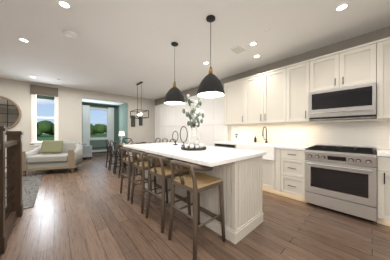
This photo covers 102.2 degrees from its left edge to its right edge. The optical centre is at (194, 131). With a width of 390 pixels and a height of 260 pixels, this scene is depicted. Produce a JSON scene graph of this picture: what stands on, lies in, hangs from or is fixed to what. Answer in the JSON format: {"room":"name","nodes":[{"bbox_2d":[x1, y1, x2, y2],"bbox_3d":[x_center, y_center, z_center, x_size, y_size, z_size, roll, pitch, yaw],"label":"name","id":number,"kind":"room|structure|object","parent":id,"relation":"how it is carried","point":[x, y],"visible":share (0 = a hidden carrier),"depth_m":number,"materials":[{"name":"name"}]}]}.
{"room":"kitchen","nodes":[
{"label":"kitchen","id":0,"kind":"room"},
{"bbox_2d":[0,78,154,167],"bbox_3d":[-4.336,-0.171,5.746,6.200,2.740,0.120,0,0,-42],"label":"wall","id":1,"kind":"structure","parent":0,"point":[17,92],"depth_m":5.61,"materials":[{"name":"beige paint"}]},
{"bbox_2d":[0,96,21,128],"bbox_3d":[-5.682,-0.511,4.445,1.056,1.056,0.056,0,0,-42],"label":"round mirror","id":2,"kind":"object","parent":1,"relation":"attached to","point":[10,113],"visible":0.9,"depth_m":4.63,"materials":[{"name":"brown wood"}]},
{"bbox_2d":[30,92,58,145],"bbox_3d":[-4.933,-0.441,5.190,0.690,1.800,0.160,0,0,-42],"label":"window frame","id":3,"kind":"structure","parent":1,"relation":"in","point":[34,142],"depth_m":5.02,"materials":[{"name":"white wood"}]},
{"bbox_2d":[30,84,57,96],"bbox_3d":[-4.893,-1.311,5.123,0.664,0.300,0.032,0,0,-42],"label":"roman shade","id":4,"kind":"object","parent":3,"relation":"attached to","point":[42,90],"visible":0.92,"depth_m":5.10,"materials":[{"name":"fabric"}]},
{"bbox_2d":[5,149,138,171],"bbox_3d":[-2.139,1.134,3.248,6.170,0.130,12.898,0,0,-42],"label":"baseboard","id":5,"kind":"structure","parent":1,"relation":"attached to","point":[92,151],"depth_m":8.84,"materials":[{"name":"wood"}]},
{"bbox_2d":[131,115,134,126],"bbox_3d":[-2.767,-0.451,7.036,0.180,0.500,0.031,0,0,-42],"label":"picture frame","id":6,"kind":"object","parent":1,"relation":"attached to","point":[133,122],"depth_m":7.00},
{"bbox_2d":[139,116,142,125],"bbox_3d":[-2.505,-0.481,7.268,0.160,0.440,0.031,0,0,-42],"label":"picture frame","id":7,"kind":"object","parent":1,"relation":"attached to","point":[140,120],"depth_m":7.24,"materials":[{"name":"black wood"}]},
{"bbox_2d":[82,102,126,149],"bbox_3d":[-3.637,-0.171,6.458,2.490,2.740,0.015,0,0,-42],"label":"wall","id":8,"kind":"structure","parent":0,"point":[120,117],"depth_m":6.72,"materials":[{"name":"paint"}]},
{"bbox_2d":[90,107,107,139],"bbox_3d":[-5.476,-0.411,8.966,1.090,1.820,0.160,0,0,-42],"label":"sunroom window","id":9,"kind":"structure","parent":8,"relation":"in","point":[101,138],"depth_m":9.03,"materials":[{"name":"white wood"}]},
{"bbox_3d":[-5.432,-1.431,8.886,1.820,0.050,0.093,0,0,-42],"label":"curtain rod","id":10,"kind":"object","parent":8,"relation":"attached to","visible":0},
{"bbox_2d":[82,105,89,144],"bbox_3d":[-5.867,-0.116,8.472,0.335,2.570,0.052,0,0,-42],"label":"curtain","id":11,"kind":"object","parent":10,"relation":"hanging from","point":[85,123],"depth_m":8.47,"materials":[{"name":"white fabric"}]},
{"bbox_2d":[108,107,113,150],"bbox_3d":[-4.947,-0.116,9.288,0.314,2.570,0.049,0,0,-42],"label":"curtain","id":12,"kind":"object","parent":10,"relation":"hanging from","point":[110,110],"depth_m":9.28,"materials":[{"name":"white fabric"}]},
{"bbox_2d":[0,151,389,259],"bbox_3d":[-2.128,1.229,3.259,6.440,0.060,13.140,0,0,-42],"label":"floor","id":13,"kind":"structure","parent":0,"point":[86,210],"depth_m":1.90,"materials":[{"name":"brown wood"}]},
{"bbox_2d":[0,126,23,254],"bbox_3d":[-1.183,0.574,0.688,0.160,1.250,4.240,0,0,-42],"label":"stair railing","id":14,"kind":"object","parent":13,"relation":"on","point":[11,212],"visible":1,"depth_m":2.13,"materials":[{"name":"brown wood"}]},
{"bbox_2d":[5,174,42,208],"bbox_3d":[-3.688,1.193,3.125,0.850,0.012,2.470,0,0,-42],"label":"rug","id":15,"kind":"object","parent":13,"relation":"on","point":[30,186],"visible":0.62,"depth_m":3.20,"materials":[{"name":"grey fabric"}]},
{"bbox_2d":[22,140,83,175],"bbox_3d":[-4.217,0.736,4.843,1.314,0.926,1.132,0,0,-18],"label":"sofa","id":16,"kind":"object","parent":13,"relation":"on","point":[53,154],"visible":0.98,"depth_m":4.48,"materials":[{"name":"fabric"}]},
{"bbox_2d":[40,140,63,153],"bbox_3d":[-4.304,0.473,4.743,0.494,0.399,0.256,0,0,-18],"label":"pillow","id":17,"kind":"object","parent":16,"relation":"on","point":[48,146],"depth_m":4.70,"materials":[{"name":"green fabric"}]},
{"bbox_2d":[82,143,91,158],"bbox_3d":[-5.394,0.809,7.246,0.850,0.780,1.800,0,0,-42],"label":"sofa","id":18,"kind":"object","parent":13,"relation":"on","point":[87,150],"visible":0.42,"depth_m":6.76,"materials":[{"name":"fabric"}]},
{"bbox_2d":[92,146,110,153],"bbox_3d":[-4.820,0.999,8.023,0.900,0.400,0.560,0,0,-42],"label":"coffee table","id":19,"kind":"object","parent":13,"relation":"on","point":[100,147],"visible":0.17,"depth_m":7.93,"materials":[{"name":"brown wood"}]},
{"bbox_2d":[106,140,124,169],"bbox_3d":[-2.605,0.733,5.136,0.511,0.935,0.470,0,0,-40],"label":"dining chair","id":20,"kind":"object","parent":13,"relation":"on","point":[109,150],"visible":0.77,"depth_m":4.98,"materials":[{"name":"brown wood"}]},
{"bbox_2d":[110,140,127,173],"bbox_3d":[-2.260,0.733,4.747,0.511,0.935,0.470,0,0,-41],"label":"dining chair","id":21,"kind":"object","parent":13,"relation":"on","point":[114,152],"visible":0.71,"depth_m":4.61,"materials":[{"name":"brown wood"}]},
{"bbox_2d":[115,141,136,177],"bbox_3d":[-1.915,0.733,4.359,0.511,0.935,0.470,0,0,-40],"label":"dining chair","id":22,"kind":"object","parent":13,"relation":"on","point":[119,157],"visible":0.69,"depth_m":4.26,"materials":[{"name":"brown wood"}]},
{"bbox_2d":[117,142,142,175],"bbox_3d":[-1.766,0.819,5.185,1.000,0.760,1.950,0,0,-42],"label":"dining table","id":23,"kind":"object","parent":13,"relation":"on","point":[121,144],"visible":0.1,"depth_m":5.22,"materials":[{"name":"brown wood"}]},
{"bbox_2d":[120,147,151,200],"bbox_3d":[-1.153,0.746,3.015,0.510,0.910,0.456,0,0,-42],"label":"stool","id":24,"kind":"object","parent":13,"relation":"on","point":[129,161],"visible":0.65,"depth_m":2.88,"materials":[{"name":"brown wood"}]},
{"bbox_2d":[131,150,167,213],"bbox_3d":[-0.768,0.746,2.581,0.510,0.910,0.456,0,0,-42],"label":"stool","id":25,"kind":"object","parent":13,"relation":"on","point":[142,165],"visible":0.85,"depth_m":2.47,"materials":[{"name":"brown wood"}]},
{"bbox_2d":[146,154,190,232],"bbox_3d":[-0.383,0.746,2.147,0.510,0.910,0.456,0,0,-42],"label":"stool","id":26,"kind":"object","parent":13,"relation":"on","point":[163,172],"visible":0.92,"depth_m":2.02,"materials":[{"name":"brown wood"}]},
{"bbox_2d":[168,160,224,259],"bbox_3d":[0.002,0.746,1.714,0.510,0.910,0.456,0,0,-42],"label":"stool","id":27,"kind":"object","parent":13,"relation":"on","point":[196,183],"visible":0.98,"depth_m":1.63,"materials":[{"name":"brown wood"}]},
{"bbox_2d":[144,154,265,244],"bbox_3d":[-0.111,0.758,2.749,0.644,0.884,2.344,0,0,-42],"label":"kitchen island","id":28,"kind":"object","parent":13,"relation":"on","point":[238,172],"depth_m":1.86,"materials":[{"name":"white wood"}]},
{"bbox_2d":[127,142,265,165],"bbox_3d":[-0.253,0.292,2.623,1.080,0.040,2.400,0,0,-42],"label":"island countertop","id":29,"kind":"structure","parent":28,"relation":"on","point":[212,156],"depth_m":1.95,"materials":[{"name":"white stone"}]},
{"bbox_2d":[180,126,187,145],"bbox_3d":[-0.212,0.086,2.968,0.186,0.368,0.088,0,0,-42],"label":"ring sculpture","id":30,"kind":"object","parent":29,"relation":"on","point":[180,136],"visible":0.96,"depth_m":2.96,"materials":[{"name":"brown metal"}]},
{"bbox_2d":[181,94,206,150],"bbox_3d":[-0.021,-0.155,2.395,0.405,0.850,0.409,0,0,-42],"label":"vase","id":31,"kind":"object","parent":29,"relation":"on","point":[193,115],"visible":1,"depth_m":2.37,"materials":[{"name":"green"}]},
{"bbox_2d":[215,144,234,148],"bbox_3d":[0.918,0.757,3.978,0.649,0.883,0.598,0,0,-42],"label":"dishwasher","id":32,"kind":"object","parent":13,"relation":"on","point":[225,146],"visible":0.15,"depth_m":3.77,"materials":[{"name":"silver metal"}]},
{"bbox_2d":[262,155,277,194],"bbox_3d":[1.451,0.871,3.428,0.618,0.655,0.804,0,0,-42],"label":"base cabinet","id":33,"kind":"object","parent":13,"relation":"on","point":[269,168],"depth_m":3.00,"materials":[{"name":"white wood"}]},
{"bbox_2d":[278,148,306,202],"bbox_3d":[1.908,0.756,2.914,0.618,0.884,0.376,0,0,-42],"label":"base cabinet","id":34,"kind":"object","parent":13,"relation":"on","point":[283,173],"depth_m":2.73,"materials":[{"name":"white wood"}]},
{"bbox_2d":[213,141,389,156],"bbox_3d":[2.068,0.292,2.718,0.638,0.040,4.120,0,0,-42],"label":"countertop","id":35,"kind":"structure","parent":34,"relation":"on","point":[383,152],"depth_m":2.80,"materials":[{"name":"white stone"}]},
{"bbox_2d":[237,143,278,160],"bbox_3d":[1.383,0.411,3.367,0.525,0.260,0.800,0,0,-42],"label":"sink","id":36,"kind":"object","parent":35,"relation":"in","point":[269,149],"visible":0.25,"depth_m":3.11,"materials":[{"name":"white ceramic"}]},
{"bbox_2d":[262,127,267,142],"bbox_3d":[1.553,0.083,3.547,0.209,0.374,0.089,0,0,-42],"label":"faucet","id":37,"kind":"object","parent":35,"relation":"on","point":[266,141],"visible":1,"depth_m":3.57,"materials":[{"name":"brown metal"}]},
{"bbox_2d":[305,144,376,221],"bbox_3d":[2.248,0.722,2.452,0.696,0.955,0.758,0,0,-42],"label":"range","id":38,"kind":"object","parent":13,"relation":"on","point":[341,178],"visible":1,"depth_m":2.23,"materials":[{"name":"silver metal"}]},
{"bbox_2d":[376,152,389,226],"bbox_3d":[2.713,0.756,2.006,0.618,0.884,0.518,0,0,-42],"label":"base cabinet","id":39,"kind":"object","parent":13,"relation":"on","point":[383,163],"depth_m":1.96,"materials":[{"name":"white wood"}]},
{"bbox_3d":[-3.724,0.899,7.994,0.440,0.600,0.440,0,0,-42],"label":"side table","id":40,"kind":"object","parent":13,"relation":"on","visible":0},
{"bbox_2d":[119,131,124,142],"bbox_3d":[-3.724,0.297,7.994,0.300,0.600,0.300,0,0,-42],"label":"table lamp","id":41,"kind":"object","parent":40,"relation":"on","point":[121,133],"visible":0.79,"depth_m":7.91,"materials":[{"name":"white fabric"}]},
{"bbox_2d":[0,0,389,105],"bbox_3d":[-2.128,-1.571,3.259,6.440,0.060,13.140,0,0,-42],"label":"ceiling","id":42,"kind":"structure","parent":0,"point":[121,47],"depth_m":2.59,"materials":[{"name":"paint"}]},
{"bbox_2d":[57,0,70,8],"bbox_3d":[-1.585,-1.536,1.909,0.130,0.006,0.130,0,0,-42],"label":"recessed light","id":43,"kind":"object","parent":42,"relation":"in","point":[61,3],"visible":1,"depth_m":1.91,"materials":[{"name":"white"}]},
{"bbox_2d":[62,30,78,38],"bbox_3d":[-1.968,-1.524,2.491,0.200,0.030,0.200,0,0,-42],"label":"smoke detector","id":44,"kind":"object","parent":42,"relation":"attached to","point":[70,34],"visible":0.98,"depth_m":2.46,"materials":[{"name":"white plastic"}]},
{"bbox_2d":[130,82,148,118],"bbox_3d":[-1.782,-0.979,5.037,0.376,1.121,0.576,0,0,-42],"label":"chandelier","id":45,"kind":"object","parent":42,"relation":"hanging from","point":[137,109],"visible":1,"depth_m":5.11,"materials":[{"name":"black metal"}]},
{"bbox_2d":[164,42,184,104],"bbox_3d":[-0.358,-1.015,2.771,0.380,1.048,0.380,0,0,-42],"label":"pendant light","id":46,"kind":"object","parent":42,"relation":"hanging from","point":[174,95],"visible":1,"depth_m":2.69,"materials":[{"name":"black metal"}]},
{"bbox_2d":[197,15,224,97],"bbox_3d":[0.214,-1.015,2.142,0.380,1.048,0.380,0,0,-42],"label":"pendant light","id":47,"kind":"object","parent":42,"relation":"hanging from","point":[210,85],"visible":1,"depth_m":2.06,"materials":[{"name":"black metal"}]},
{"bbox_2d":[230,46,245,53],"bbox_3d":[0.809,-1.532,2.978,0.260,0.013,0.180,0,0,-42],"label":"ceiling vent","id":48,"kind":"object","parent":42,"relation":"in","point":[237,49],"visible":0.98,"depth_m":2.97,"materials":[{"name":"white metal"}]},
{"bbox_2d":[335,3,348,11],"bbox_3d":[1.825,-1.536,1.954,0.130,0.006,0.130,0,0,-42],"label":"recessed light","id":49,"kind":"object","parent":42,"relation":"in","point":[341,7],"visible":1,"depth_m":1.96,"materials":[{"name":"white"}]},
{"bbox_2d":[155,26,389,149],"bbox_3d":[1.290,-0.171,4.165,0.124,2.740,9.956,0,0,-42],"label":"wall","id":50,"kind":"structure","parent":0,"point":[382,33],"depth_m":3.04,"materials":[{"name":"beige paint"}]},
{"bbox_2d":[155,95,227,146],"bbox_3d":[-0.528,-0.021,6.101,0.030,2.440,4.366,0,0,-42],"label":"wall paneling","id":51,"kind":"structure","parent":50,"relation":"attached to","point":[171,119],"depth_m":5.66,"materials":[{"name":"white tile"}]},
{"bbox_2d":[223,78,242,124],"bbox_3d":[1.118,-0.711,4.007,0.348,1.080,0.669,0,0,-42],"label":"upper cabinet","id":52,"kind":"object","parent":50,"relation":"attached to","point":[233,97],"depth_m":3.93,"materials":[{"name":"white wood"}]},
{"bbox_2d":[243,67,282,124],"bbox_3d":[1.592,-0.711,3.473,0.348,1.080,1.000,0,0,-42],"label":"upper cabinet","id":53,"kind":"object","parent":50,"relation":"attached to","point":[278,95],"depth_m":3.36,"materials":[{"name":"white wood"}]},
{"bbox_2d":[283,58,314,123],"bbox_3d":[2.009,-0.711,3.004,0.348,1.080,0.495,0,0,-42],"label":"upper cabinet","id":54,"kind":"object","parent":50,"relation":"attached to","point":[299,78],"depth_m":2.88,"materials":[{"name":"white wood"}]},
{"bbox_2d":[231,120,389,149],"bbox_3d":[2.342,0.051,2.882,0.010,0.439,4.000,0,0,-42],"label":"backsplash","id":55,"kind":"structure","parent":50,"relation":"attached to","point":[376,134],"depth_m":2.87,"materials":[{"name":"tile"}]},
{"bbox_2d":[301,130,305,135],"bbox_3d":[2.137,0.042,3.101,0.005,0.115,0.070,0,0,-42],"label":"electrical outlet plate","id":56,"kind":"object","parent":55,"relation":"attached to","point":[303,132],"depth_m":3.10,"materials":[{"name":"white plastic"}]},
{"bbox_2d":[315,41,378,90],"bbox_3d":[2.387,-0.964,2.577,0.348,0.575,0.763,0,0,-42],"label":"upper cabinet","id":57,"kind":"object","parent":50,"relation":"attached to","point":[357,65],"depth_m":2.38,"materials":[{"name":"white wood"}]},
{"bbox_2d":[309,82,375,120],"bbox_3d":[2.352,-0.436,2.546,0.442,0.470,0.757,0,0,-42],"label":"microwave","id":58,"kind":"object","parent":57,"relation":"attached to","point":[354,102],"visible":1,"depth_m":2.39,"materials":[{"name":"silver metal"}]},
{"bbox_2d":[367,37,389,120],"bbox_3d":[2.927,-0.711,1.970,0.348,1.080,0.980,0,0,-42],"label":"upper cabinet","id":59,"kind":"object","parent":50,"relation":"attached to","point":[383,89],"depth_m":2.14,"materials":[{"name":"white wood"}]},
{"label":"outside","id":60,"kind":"structure","parent":0,"visible":0},
{"bbox_2d":[36,133,106,140],"bbox_3d":[-52.893,1.769,65.112,160.000,0.100,152.384,0,0,-42],"label":"lawn","id":61,"kind":"structure","parent":60,"point":[42,137],"depth_m":51.11,"materials":[{"name":"green plant"}]},
{"bbox_2d":[36,120,106,136],"bbox_3d":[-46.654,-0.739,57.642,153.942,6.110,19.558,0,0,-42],"label":"tree","id":62,"kind":"object","parent":61,"relation":"on","point":[45,127],"visible":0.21,"depth_m":50.88,"materials":[{"name":"green plant"}]}
]}

